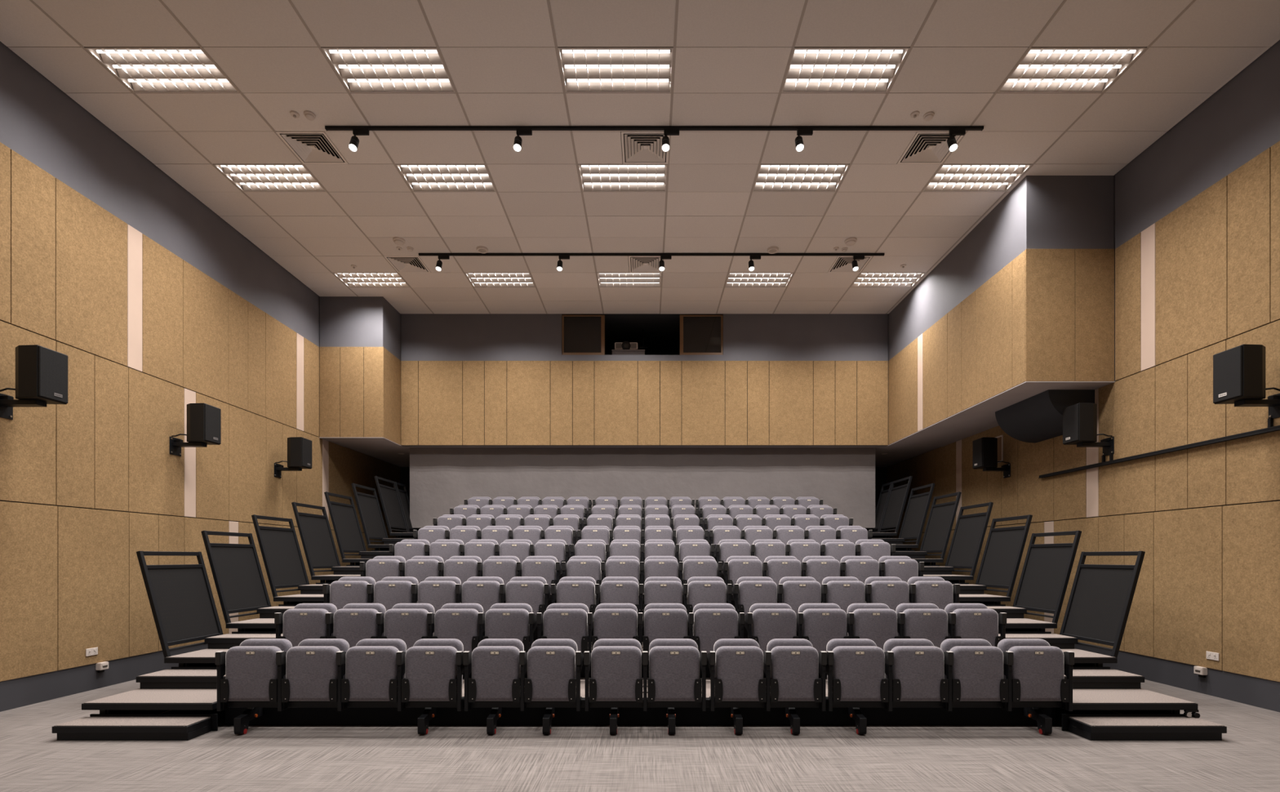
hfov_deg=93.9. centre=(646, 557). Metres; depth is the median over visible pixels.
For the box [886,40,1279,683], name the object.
wall
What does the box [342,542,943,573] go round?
platform
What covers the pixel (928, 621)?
seat
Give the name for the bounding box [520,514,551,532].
seat
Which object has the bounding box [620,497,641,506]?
seat cushion
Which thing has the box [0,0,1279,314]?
ceiling
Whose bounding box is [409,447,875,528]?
wall
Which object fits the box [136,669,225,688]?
step
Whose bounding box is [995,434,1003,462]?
wall frame
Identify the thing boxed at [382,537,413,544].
step
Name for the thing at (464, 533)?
seat
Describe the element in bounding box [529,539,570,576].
seat
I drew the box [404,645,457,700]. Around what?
seat cushion
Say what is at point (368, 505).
panel
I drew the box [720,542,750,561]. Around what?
seat cushion
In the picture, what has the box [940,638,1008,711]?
seat
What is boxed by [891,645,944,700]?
seat cushion
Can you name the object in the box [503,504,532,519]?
seat
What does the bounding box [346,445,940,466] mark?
soffit
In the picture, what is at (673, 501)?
seat cushion
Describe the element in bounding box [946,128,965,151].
track spotlight
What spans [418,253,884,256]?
track
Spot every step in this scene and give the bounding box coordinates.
[52,716,211,740]
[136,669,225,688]
[204,633,283,648]
[257,605,295,617]
[297,584,330,594]
[331,566,360,574]
[359,551,390,558]
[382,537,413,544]
[871,537,904,544]
[894,551,927,558]
[923,566,954,574]
[959,584,986,594]
[986,605,1026,617]
[998,633,1077,648]
[1064,669,1144,688]
[1067,716,1226,740]
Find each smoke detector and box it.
[303,111,315,120]
[407,246,413,251]
[841,247,848,252]
[923,111,934,121]
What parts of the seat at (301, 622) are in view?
arm post, number plate, backrest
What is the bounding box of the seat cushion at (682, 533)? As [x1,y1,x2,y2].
[676,527,704,544]
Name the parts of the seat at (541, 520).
backrest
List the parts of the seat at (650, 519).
backrest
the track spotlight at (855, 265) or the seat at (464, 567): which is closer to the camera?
the seat at (464, 567)
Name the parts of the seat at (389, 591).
arm post, backrest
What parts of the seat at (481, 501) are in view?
backrest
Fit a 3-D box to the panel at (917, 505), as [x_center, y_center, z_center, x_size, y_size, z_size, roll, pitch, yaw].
[5.046,-0.762,11.246,0.347,1.164,0.868,0,0,0]
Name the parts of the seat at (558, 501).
backrest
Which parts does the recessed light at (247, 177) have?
louvre blade, louvre blade, louvre blade, louvre blade, louvre blade, louvre blade, louvre blade, louvre blade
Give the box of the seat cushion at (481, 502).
[467,497,488,509]
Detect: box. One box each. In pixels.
[95,661,108,672]
[1193,666,1207,677]
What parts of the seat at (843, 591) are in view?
arm post, backrest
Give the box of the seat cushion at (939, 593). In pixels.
[914,580,953,609]
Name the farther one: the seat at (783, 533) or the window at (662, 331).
the window at (662, 331)
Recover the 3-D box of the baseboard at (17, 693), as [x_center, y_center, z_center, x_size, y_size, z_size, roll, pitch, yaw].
[-6.493,1.406,5.405,0.004,0.288,20.690,0,0,0]
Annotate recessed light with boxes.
[84,46,239,93]
[213,164,325,191]
[321,47,455,93]
[333,272,409,287]
[395,164,495,191]
[465,272,535,287]
[557,46,673,93]
[577,155,666,191]
[596,266,661,287]
[724,272,793,287]
[752,164,849,191]
[781,46,910,93]
[850,272,925,287]
[922,164,1031,191]
[997,46,1146,93]
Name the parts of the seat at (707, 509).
backrest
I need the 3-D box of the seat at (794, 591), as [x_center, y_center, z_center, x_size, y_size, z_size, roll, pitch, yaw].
[1.836,0.534,7.190,0.546,0.601,0.292,0,0,0]
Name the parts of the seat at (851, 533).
backrest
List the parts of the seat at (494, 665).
arm post, number plate, backrest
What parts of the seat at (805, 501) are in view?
backrest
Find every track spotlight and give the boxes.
[348,128,368,151]
[435,254,449,271]
[513,128,532,151]
[556,254,569,271]
[658,254,671,271]
[662,128,679,151]
[748,254,760,271]
[795,128,813,151]
[851,254,864,271]
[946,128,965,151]
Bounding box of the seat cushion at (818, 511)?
[809,506,832,519]
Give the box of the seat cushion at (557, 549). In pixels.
[534,542,564,573]
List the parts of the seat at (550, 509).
backrest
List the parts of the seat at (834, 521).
backrest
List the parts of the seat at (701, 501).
backrest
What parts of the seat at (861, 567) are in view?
arm post, backrest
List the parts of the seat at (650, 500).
backrest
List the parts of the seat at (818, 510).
backrest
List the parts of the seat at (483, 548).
backrest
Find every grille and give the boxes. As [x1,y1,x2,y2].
[37,346,67,403]
[204,403,221,444]
[302,437,311,468]
[615,342,636,348]
[973,437,982,468]
[1062,403,1079,444]
[1213,345,1242,403]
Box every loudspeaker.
[0,344,67,419]
[169,403,221,456]
[274,436,311,478]
[973,436,1010,478]
[1062,402,1114,455]
[1213,344,1279,418]
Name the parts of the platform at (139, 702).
support frame, support frame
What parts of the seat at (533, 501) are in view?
backrest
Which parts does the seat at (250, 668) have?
arm post, number plate, backrest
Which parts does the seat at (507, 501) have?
backrest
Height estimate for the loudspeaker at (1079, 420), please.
0.680 m
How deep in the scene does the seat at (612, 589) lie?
7.08 m
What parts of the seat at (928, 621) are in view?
arm post, backrest, number plate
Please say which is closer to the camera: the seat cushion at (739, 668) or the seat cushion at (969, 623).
the seat cushion at (739, 668)
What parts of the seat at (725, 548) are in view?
arm post, backrest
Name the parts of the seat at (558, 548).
backrest, arm post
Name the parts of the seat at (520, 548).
backrest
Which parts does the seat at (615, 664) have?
arm post, number plate, backrest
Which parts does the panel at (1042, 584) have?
post, rail, toe rail, rail, rail, post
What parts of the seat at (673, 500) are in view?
backrest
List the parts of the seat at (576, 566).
arm post, backrest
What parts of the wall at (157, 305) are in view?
acoustic panel, acoustic panel, acoustic panel, acoustic panel, acoustic panel, acoustic panel, acoustic panel, acoustic panel, acoustic panel, acoustic panel, acoustic panel, acoustic panel, acoustic panel, acoustic panel, acoustic panel, acoustic panel, acoustic panel, acoustic panel, acoustic panel, acoustic panel, acoustic panel, acoustic panel, acoustic panel, acoustic panel, acoustic panel, acoustic panel, acoustic panel, acoustic panel, acoustic panel, acoustic panel, acoustic panel, acoustic panel, acoustic panel, acoustic panel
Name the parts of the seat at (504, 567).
arm post, backrest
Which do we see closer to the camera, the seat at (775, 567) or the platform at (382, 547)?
the seat at (775, 567)
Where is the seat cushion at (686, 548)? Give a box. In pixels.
[679,542,710,559]
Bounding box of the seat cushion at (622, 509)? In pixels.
[618,506,641,518]
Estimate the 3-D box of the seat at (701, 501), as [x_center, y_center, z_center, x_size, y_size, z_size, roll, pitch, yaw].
[1.314,-0.996,12.662,0.546,0.601,0.292,0,0,0]
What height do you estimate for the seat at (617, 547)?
0.601 m
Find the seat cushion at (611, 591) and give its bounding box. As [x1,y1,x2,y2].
[600,580,638,604]
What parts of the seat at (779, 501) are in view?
backrest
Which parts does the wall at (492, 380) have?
acoustic panel, acoustic panel, acoustic panel, acoustic panel, acoustic panel, acoustic panel, acoustic panel, acoustic panel, acoustic panel, acoustic panel, acoustic panel, acoustic panel, acoustic panel, acoustic panel, acoustic panel, acoustic panel, acoustic panel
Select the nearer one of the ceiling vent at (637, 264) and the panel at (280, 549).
the panel at (280, 549)
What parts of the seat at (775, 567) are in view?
arm post, backrest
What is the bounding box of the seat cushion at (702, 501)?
[698,497,719,511]
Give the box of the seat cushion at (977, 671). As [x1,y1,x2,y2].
[949,645,1003,700]
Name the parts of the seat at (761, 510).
backrest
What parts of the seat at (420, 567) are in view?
arm post, backrest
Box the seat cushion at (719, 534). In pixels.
[712,527,740,544]
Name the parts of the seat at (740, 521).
backrest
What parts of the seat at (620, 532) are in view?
backrest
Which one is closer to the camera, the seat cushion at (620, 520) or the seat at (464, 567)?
the seat at (464, 567)
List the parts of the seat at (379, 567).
arm post, backrest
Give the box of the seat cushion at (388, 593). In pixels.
[373,580,412,610]
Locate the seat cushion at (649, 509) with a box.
[644,506,668,517]
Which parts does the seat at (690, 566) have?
arm post, backrest, arm post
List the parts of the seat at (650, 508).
backrest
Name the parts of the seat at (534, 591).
arm post, backrest, arm post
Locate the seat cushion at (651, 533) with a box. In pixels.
[644,527,672,542]
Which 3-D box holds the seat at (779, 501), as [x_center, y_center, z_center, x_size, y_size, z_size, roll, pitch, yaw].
[2.880,-0.996,12.662,0.546,0.601,0.292,0,0,0]
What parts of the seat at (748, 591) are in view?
arm post, backrest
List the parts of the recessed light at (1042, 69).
louvre blade, louvre blade, louvre blade, louvre blade, louvre blade, louvre blade, louvre blade, louvre blade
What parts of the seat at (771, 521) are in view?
backrest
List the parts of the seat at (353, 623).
arm post, number plate, backrest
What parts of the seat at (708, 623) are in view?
arm post, backrest, number plate, arm post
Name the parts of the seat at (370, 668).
arm post, number plate, backrest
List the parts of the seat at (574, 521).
backrest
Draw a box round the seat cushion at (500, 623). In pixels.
[484,608,529,641]
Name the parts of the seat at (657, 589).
arm post, backrest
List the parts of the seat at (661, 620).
arm post, backrest, number plate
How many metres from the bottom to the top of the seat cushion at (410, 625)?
0.477 m
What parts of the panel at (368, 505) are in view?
post, rail, rail, rail, post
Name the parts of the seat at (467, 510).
backrest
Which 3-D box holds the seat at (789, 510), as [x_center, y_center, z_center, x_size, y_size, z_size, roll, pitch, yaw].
[2.880,-0.741,11.750,0.546,0.601,0.292,0,0,0]
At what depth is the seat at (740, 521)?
10.72 m
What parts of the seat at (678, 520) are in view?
backrest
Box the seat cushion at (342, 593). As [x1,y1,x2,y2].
[329,580,368,609]
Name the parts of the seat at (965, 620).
arm post, backrest, number plate, arm post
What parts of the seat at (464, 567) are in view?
arm post, backrest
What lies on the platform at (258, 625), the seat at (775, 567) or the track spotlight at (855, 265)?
the seat at (775, 567)
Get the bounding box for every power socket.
[85,647,97,656]
[1206,650,1218,660]
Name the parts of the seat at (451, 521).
backrest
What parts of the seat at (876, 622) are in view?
arm post, backrest, number plate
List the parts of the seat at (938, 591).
arm post, backrest, arm post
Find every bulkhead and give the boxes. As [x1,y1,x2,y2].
[319,296,403,446]
[886,175,1115,446]
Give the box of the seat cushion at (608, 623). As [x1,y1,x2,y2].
[593,608,637,639]
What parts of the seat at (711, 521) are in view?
backrest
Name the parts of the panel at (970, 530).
post, rail, toe rail, rail, rail, post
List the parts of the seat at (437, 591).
arm post, backrest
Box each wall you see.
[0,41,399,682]
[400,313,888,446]
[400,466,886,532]
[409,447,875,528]
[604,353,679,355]
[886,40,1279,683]
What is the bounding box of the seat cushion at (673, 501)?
[670,497,691,508]
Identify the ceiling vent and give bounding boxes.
[275,131,348,164]
[384,256,431,272]
[621,131,669,164]
[628,256,662,272]
[827,256,872,272]
[897,131,963,164]
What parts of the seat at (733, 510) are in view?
backrest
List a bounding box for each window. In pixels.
[561,313,723,353]
[561,315,604,355]
[680,315,723,355]
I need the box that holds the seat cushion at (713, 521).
[706,515,733,531]
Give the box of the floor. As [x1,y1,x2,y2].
[0,679,1279,791]
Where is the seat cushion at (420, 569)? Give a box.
[404,559,439,583]
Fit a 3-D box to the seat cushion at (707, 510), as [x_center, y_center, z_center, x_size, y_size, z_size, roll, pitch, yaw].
[1.326,-0.758,11.683,0.455,0.477,0.116,0,0,0]
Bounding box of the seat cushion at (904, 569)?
[884,559,918,582]
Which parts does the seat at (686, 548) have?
arm post, backrest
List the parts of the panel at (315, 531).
post, rail, rail, toe rail, rail, post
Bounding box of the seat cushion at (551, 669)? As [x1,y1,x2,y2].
[527,645,575,700]
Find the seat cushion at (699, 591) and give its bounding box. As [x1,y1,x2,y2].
[688,580,726,608]
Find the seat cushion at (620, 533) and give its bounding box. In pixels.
[613,527,640,544]
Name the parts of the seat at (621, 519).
backrest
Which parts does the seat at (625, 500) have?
backrest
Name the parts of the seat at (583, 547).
backrest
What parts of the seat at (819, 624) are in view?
arm post, backrest, number plate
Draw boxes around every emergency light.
[392,236,405,245]
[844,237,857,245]
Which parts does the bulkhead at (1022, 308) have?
acoustic panel, acoustic panel, acoustic panel, acoustic panel, acoustic panel, acoustic panel, acoustic panel, acoustic panel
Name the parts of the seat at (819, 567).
arm post, backrest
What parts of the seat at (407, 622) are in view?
arm post, number plate, backrest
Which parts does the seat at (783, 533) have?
backrest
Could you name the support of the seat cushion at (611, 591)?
on the seat at (612, 589)
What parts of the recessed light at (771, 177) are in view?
louvre blade, louvre blade, louvre blade, louvre blade, louvre blade, louvre blade, louvre blade, louvre blade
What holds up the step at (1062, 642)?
on the platform at (204, 659)
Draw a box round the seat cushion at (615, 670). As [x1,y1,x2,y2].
[591,645,641,700]
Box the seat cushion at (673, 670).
[648,645,699,700]
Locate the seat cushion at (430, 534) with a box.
[417,527,445,544]
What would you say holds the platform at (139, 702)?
on the floor
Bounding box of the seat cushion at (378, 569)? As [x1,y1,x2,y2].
[365,559,399,582]
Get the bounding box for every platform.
[81,654,1199,730]
[164,621,1117,677]
[225,594,1057,641]
[225,697,1062,733]
[273,573,1010,613]
[311,556,973,603]
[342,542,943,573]
[368,530,918,551]
[389,532,897,537]
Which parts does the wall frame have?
panel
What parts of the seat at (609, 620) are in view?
arm post, number plate, backrest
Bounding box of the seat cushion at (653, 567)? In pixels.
[644,559,678,579]
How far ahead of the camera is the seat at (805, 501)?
12.55 m
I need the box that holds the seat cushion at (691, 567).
[683,559,717,580]
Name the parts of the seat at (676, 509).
backrest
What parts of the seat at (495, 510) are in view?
backrest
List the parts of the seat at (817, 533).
backrest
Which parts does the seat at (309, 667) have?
arm post, number plate, backrest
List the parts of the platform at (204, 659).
support frame, support frame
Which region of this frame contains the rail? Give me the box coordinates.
[1038,417,1279,478]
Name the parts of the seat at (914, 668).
arm post, backrest, number plate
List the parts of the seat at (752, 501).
backrest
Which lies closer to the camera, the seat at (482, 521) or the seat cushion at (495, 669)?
the seat cushion at (495, 669)
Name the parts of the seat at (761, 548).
backrest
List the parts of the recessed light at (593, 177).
louvre blade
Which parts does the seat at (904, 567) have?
arm post, backrest, arm post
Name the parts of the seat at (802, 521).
backrest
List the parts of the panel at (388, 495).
post, rail, rail, rail, toe rail, post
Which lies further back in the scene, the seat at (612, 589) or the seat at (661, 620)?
the seat at (612, 589)
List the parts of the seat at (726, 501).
backrest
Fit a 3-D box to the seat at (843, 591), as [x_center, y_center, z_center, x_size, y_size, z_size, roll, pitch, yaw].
[2.358,0.534,7.190,0.546,0.601,0.292,0,0,0]
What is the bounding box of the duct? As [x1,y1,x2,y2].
[995,389,1094,443]
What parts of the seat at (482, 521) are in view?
backrest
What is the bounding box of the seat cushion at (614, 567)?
[605,559,639,579]
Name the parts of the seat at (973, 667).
arm post, backrest, number plate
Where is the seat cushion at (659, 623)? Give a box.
[644,608,688,654]
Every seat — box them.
[215,638,292,711]
[274,603,337,646]
[275,638,349,711]
[322,576,375,609]
[325,603,386,648]
[336,638,406,711]
[360,555,405,582]
[366,576,418,610]
[376,603,435,650]
[389,539,430,561]
[395,638,464,711]
[399,555,444,583]
[411,576,461,613]
[413,525,449,544]
[424,539,463,562]
[426,603,483,652]
[432,514,466,530]
[438,555,481,585]
[444,525,480,545]
[449,504,479,519]
[455,576,503,613]
[459,539,497,563]
[462,514,493,531]
[462,638,524,711]
[464,496,491,509]
[476,504,505,519]
[476,525,511,545]
[477,555,519,585]
[477,603,536,652]
[488,496,515,509]
[491,514,522,531]
[494,539,532,563]
[499,576,551,614]
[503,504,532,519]
[508,525,542,546]
[514,496,540,508]
[516,555,561,594]
[519,638,583,711]
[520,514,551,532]
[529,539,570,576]
[530,504,558,519]
[536,603,588,653]
[538,496,564,509]
[540,525,577,556]
[549,514,582,542]
[551,576,595,614]
[557,504,587,530]
[561,555,601,586]
[564,496,591,518]
[570,539,606,573]
[577,525,609,556]
[583,514,613,540]
[583,638,643,711]
[587,603,638,653]
[588,504,615,518]
[592,496,617,507]
[595,576,639,621]
[600,555,640,595]
[605,539,640,573]
[609,525,641,556]
[612,514,641,542]
[615,504,642,529]
[617,496,642,517]
[638,603,689,662]
[639,576,684,621]
[640,539,675,573]
[640,555,678,600]
[641,514,670,542]
[641,525,672,561]
[642,496,666,516]
[642,504,668,530]
[642,638,706,711]
[666,496,694,517]
[668,504,697,527]
[670,514,702,541]
[672,525,707,557]
[675,539,714,573]
[678,555,722,595]
[682,576,732,621]
[688,603,744,653]
[695,496,719,519]
[698,504,725,530]
[703,514,733,542]
[706,638,766,711]
[708,525,740,556]
[714,539,750,576]
[720,496,745,510]
[722,555,762,600]
[725,504,752,519]
[732,576,777,621]
[733,514,761,532]
[740,525,772,546]
[744,603,799,652]
[745,496,769,509]
[750,539,785,563]
[752,504,779,519]
[761,514,791,531]
[762,555,800,585]
[763,638,826,711]
[769,496,795,508]
[772,525,804,545]
[777,576,821,613]
[779,504,806,519]
[785,539,820,563]
[791,514,819,531]
[795,496,822,508]
[795,603,849,652]
[800,555,839,585]
[804,525,835,545]
[806,504,836,519]
[819,514,853,530]
[820,539,855,563]
[821,576,865,613]
[826,638,888,711]
[835,525,872,545]
[840,555,879,583]
[846,603,900,649]
[855,539,895,561]
[864,576,909,611]
[878,555,924,582]
[883,638,948,711]
[895,603,951,648]
[907,576,959,609]
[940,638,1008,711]
[944,603,1006,647]
[997,638,1074,711]
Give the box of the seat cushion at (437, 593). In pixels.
[417,580,456,613]
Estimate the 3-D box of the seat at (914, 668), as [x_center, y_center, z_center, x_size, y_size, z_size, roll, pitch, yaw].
[2.388,1.044,5.366,0.546,0.601,0.292,0,0,0]
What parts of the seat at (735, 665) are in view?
arm post, backrest, number plate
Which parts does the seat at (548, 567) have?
arm post, backrest, arm post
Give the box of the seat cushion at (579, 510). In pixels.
[560,506,584,519]
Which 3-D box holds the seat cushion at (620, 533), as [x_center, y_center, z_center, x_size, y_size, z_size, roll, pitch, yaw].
[-0.321,-0.248,9.859,0.455,0.477,0.116,0,0,0]
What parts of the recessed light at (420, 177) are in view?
louvre blade, louvre blade, louvre blade, louvre blade, louvre blade, louvre blade, louvre blade, louvre blade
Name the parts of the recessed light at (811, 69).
louvre blade, louvre blade, louvre blade, louvre blade, louvre blade, louvre blade, louvre blade, louvre blade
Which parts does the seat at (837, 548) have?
backrest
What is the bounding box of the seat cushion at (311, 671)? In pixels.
[285,645,340,700]
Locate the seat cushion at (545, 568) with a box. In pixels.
[521,559,555,594]
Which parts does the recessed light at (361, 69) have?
louvre blade, louvre blade, louvre blade, louvre blade, louvre blade, louvre blade, louvre blade, louvre blade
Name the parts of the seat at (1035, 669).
arm post, backrest, number plate, arm post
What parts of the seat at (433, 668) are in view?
arm post, number plate, backrest, arm post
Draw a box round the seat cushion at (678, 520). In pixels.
[674,515,699,529]
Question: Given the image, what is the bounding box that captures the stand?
[611,349,644,355]
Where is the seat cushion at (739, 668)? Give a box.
[715,645,763,700]
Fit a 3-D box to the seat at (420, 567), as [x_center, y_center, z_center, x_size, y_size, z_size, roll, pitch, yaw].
[-3.024,0.280,8.102,0.546,0.601,0.292,0,0,0]
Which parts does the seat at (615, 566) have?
arm post, backrest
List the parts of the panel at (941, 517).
post, rail, rail, rail, post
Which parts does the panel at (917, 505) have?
post, rail, rail, rail, post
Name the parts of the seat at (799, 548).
backrest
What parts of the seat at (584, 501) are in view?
backrest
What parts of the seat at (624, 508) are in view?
backrest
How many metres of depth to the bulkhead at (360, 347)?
11.86 m
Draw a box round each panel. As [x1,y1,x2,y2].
[136,551,223,657]
[200,530,271,623]
[251,514,309,596]
[291,502,340,576]
[324,491,366,559]
[351,483,388,545]
[374,475,408,532]
[395,481,417,532]
[870,481,892,532]
[879,475,912,533]
[898,483,934,544]
[920,491,961,559]
[944,502,993,576]
[975,514,1032,596]
[1013,530,1081,623]
[1059,551,1145,657]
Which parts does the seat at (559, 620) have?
arm post, number plate, backrest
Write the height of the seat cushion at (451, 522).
0.477 m
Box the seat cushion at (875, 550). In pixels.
[859,542,890,561]
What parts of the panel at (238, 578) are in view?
post, rail, rail, toe rail, rail, post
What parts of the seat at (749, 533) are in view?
backrest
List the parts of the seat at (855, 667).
arm post, backrest, number plate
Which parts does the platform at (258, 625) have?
support frame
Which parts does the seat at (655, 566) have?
arm post, backrest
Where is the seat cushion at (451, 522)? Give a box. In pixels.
[437,515,462,530]
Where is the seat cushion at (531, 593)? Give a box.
[506,580,544,614]
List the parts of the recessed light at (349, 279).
louvre blade, louvre blade, louvre blade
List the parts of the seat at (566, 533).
backrest, arm post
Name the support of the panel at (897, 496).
on the platform at (402, 535)
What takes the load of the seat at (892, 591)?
on the platform at (204, 659)
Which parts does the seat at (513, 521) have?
backrest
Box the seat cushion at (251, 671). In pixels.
[225,645,281,700]
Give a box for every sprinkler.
[289,111,299,118]
[910,111,919,118]
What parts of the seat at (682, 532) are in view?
arm post, backrest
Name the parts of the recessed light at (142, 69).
louvre blade, louvre blade, louvre blade, louvre blade, louvre blade, louvre blade, louvre blade, louvre blade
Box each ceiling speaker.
[476,245,488,253]
[767,246,778,253]
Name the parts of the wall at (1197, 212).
acoustic panel, acoustic panel, acoustic panel, acoustic panel, acoustic panel, acoustic panel, acoustic panel, acoustic panel, acoustic panel, acoustic panel, acoustic panel, acoustic panel, acoustic panel, acoustic panel, acoustic panel, acoustic panel, acoustic panel, acoustic panel, acoustic panel, acoustic panel, acoustic panel, acoustic panel, acoustic panel, acoustic panel, acoustic panel, acoustic panel, acoustic panel, acoustic panel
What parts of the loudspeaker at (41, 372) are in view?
wall plate, arm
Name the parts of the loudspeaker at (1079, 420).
arm, wall plate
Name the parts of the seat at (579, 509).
backrest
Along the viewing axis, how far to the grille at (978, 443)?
10.45 m
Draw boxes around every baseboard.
[0,643,208,711]
[1074,643,1279,711]
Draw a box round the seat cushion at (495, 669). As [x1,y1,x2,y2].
[471,645,519,700]
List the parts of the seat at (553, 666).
arm post, number plate, backrest, arm post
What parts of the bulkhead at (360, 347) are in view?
acoustic panel, acoustic panel, acoustic panel, acoustic panel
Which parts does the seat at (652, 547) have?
backrest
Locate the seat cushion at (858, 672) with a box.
[831,645,884,700]
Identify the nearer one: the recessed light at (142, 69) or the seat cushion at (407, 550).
the recessed light at (142, 69)
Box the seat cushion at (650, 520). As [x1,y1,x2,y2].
[644,515,670,528]
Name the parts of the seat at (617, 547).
backrest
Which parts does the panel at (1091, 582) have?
post, rail, toe rail, rail, rail, post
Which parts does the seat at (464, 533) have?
backrest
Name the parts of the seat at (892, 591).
arm post, backrest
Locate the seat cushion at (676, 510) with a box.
[671,506,695,517]
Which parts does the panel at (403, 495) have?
post, post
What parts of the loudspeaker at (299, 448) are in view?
wall plate, arm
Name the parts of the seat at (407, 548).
backrest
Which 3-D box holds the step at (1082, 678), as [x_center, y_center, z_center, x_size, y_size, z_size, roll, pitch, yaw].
[4.332,1.230,6.066,1.145,0.129,0.368,0,0,0]
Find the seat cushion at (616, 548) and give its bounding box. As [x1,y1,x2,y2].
[609,542,639,559]
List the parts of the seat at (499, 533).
backrest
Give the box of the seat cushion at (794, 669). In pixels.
[770,645,818,700]
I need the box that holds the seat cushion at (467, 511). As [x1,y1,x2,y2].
[453,506,477,519]
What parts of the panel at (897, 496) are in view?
post, rail, rail, rail, post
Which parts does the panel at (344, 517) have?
post, rail, rail, rail, post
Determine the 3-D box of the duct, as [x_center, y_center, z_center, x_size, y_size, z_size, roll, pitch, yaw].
[6.002,-2.115,9.085,0.655,0.505,1.290,0,0,0]
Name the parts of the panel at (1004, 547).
post, rail, toe rail, rail, rail, post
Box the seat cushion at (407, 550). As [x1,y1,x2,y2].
[394,542,425,561]
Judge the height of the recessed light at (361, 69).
0.111 m
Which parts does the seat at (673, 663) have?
arm post, backrest, number plate, arm post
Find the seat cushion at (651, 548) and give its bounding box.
[644,542,675,559]
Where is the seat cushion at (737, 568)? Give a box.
[728,559,762,594]
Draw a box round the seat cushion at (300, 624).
[283,608,328,646]
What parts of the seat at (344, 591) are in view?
arm post, backrest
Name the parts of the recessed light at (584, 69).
louvre blade, louvre blade, louvre blade, louvre blade, louvre blade, louvre blade, louvre blade, louvre blade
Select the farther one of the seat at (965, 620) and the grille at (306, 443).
the grille at (306, 443)
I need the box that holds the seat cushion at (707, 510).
[702,506,725,519]
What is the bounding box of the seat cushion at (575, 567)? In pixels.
[566,559,600,582]
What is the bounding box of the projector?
[614,341,637,349]
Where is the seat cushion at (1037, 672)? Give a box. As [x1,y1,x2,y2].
[1008,645,1064,700]
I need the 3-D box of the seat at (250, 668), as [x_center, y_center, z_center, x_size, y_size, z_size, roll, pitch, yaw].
[-3.492,1.044,5.366,0.556,0.601,0.292,0,0,0]
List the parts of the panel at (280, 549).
post, rail, rail, toe rail, rail, post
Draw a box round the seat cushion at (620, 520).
[616,515,641,528]
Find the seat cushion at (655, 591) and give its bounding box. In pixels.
[644,580,682,604]
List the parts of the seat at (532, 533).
backrest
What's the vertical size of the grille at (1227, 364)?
0.494 m
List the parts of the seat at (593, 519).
backrest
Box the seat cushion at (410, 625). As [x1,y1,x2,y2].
[383,608,428,650]
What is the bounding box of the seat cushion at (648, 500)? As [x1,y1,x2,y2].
[644,497,666,508]
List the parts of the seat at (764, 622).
arm post, backrest, number plate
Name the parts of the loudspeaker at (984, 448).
arm, wall plate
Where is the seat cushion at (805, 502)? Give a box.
[798,497,819,508]
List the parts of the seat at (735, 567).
arm post, backrest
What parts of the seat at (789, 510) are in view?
backrest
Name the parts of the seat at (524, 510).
backrest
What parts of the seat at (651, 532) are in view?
arm post, backrest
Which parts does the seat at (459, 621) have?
arm post, number plate, backrest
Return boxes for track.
[324,125,983,130]
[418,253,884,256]
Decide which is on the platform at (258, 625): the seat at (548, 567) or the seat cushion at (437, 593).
the seat at (548, 567)
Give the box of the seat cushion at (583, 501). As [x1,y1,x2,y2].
[567,497,588,511]
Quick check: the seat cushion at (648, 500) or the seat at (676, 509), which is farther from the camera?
the seat cushion at (648, 500)
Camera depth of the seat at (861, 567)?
7.99 m
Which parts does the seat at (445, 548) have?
backrest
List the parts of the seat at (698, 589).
arm post, backrest, arm post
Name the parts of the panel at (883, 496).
post, post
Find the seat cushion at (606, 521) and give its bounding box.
[586,515,612,529]
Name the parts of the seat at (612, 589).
arm post, backrest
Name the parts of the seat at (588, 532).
backrest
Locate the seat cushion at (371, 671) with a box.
[345,645,399,700]
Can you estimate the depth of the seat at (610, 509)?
11.64 m
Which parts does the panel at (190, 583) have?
post, rail, rail, toe rail, rail, post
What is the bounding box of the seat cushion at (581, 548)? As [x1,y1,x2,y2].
[574,542,605,560]
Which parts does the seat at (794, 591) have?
arm post, backrest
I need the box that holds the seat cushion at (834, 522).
[823,515,848,530]
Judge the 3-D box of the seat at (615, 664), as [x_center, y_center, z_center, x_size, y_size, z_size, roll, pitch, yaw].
[-0.279,1.044,5.366,0.536,0.601,0.292,0,0,0]
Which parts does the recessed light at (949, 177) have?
louvre blade, louvre blade, louvre blade, louvre blade, louvre blade, louvre blade, louvre blade, louvre blade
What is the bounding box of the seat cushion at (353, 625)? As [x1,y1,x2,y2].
[333,608,378,648]
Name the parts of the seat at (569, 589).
arm post, backrest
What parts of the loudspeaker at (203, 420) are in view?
wall plate, arm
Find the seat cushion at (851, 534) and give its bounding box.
[840,527,867,545]
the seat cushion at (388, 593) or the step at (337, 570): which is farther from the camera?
the step at (337, 570)
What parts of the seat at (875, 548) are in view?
backrest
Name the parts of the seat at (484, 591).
arm post, backrest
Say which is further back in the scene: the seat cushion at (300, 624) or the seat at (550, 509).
the seat at (550, 509)
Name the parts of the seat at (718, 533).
arm post, backrest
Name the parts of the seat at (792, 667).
arm post, backrest, number plate, arm post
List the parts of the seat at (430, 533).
backrest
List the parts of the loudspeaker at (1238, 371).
arm, wall plate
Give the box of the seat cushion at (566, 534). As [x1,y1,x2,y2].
[544,527,573,544]
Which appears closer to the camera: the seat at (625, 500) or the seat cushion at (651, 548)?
the seat cushion at (651, 548)
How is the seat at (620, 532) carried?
on the platform at (953, 579)
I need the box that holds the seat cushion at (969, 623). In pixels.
[952,608,998,646]
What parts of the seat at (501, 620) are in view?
arm post, number plate, backrest, arm post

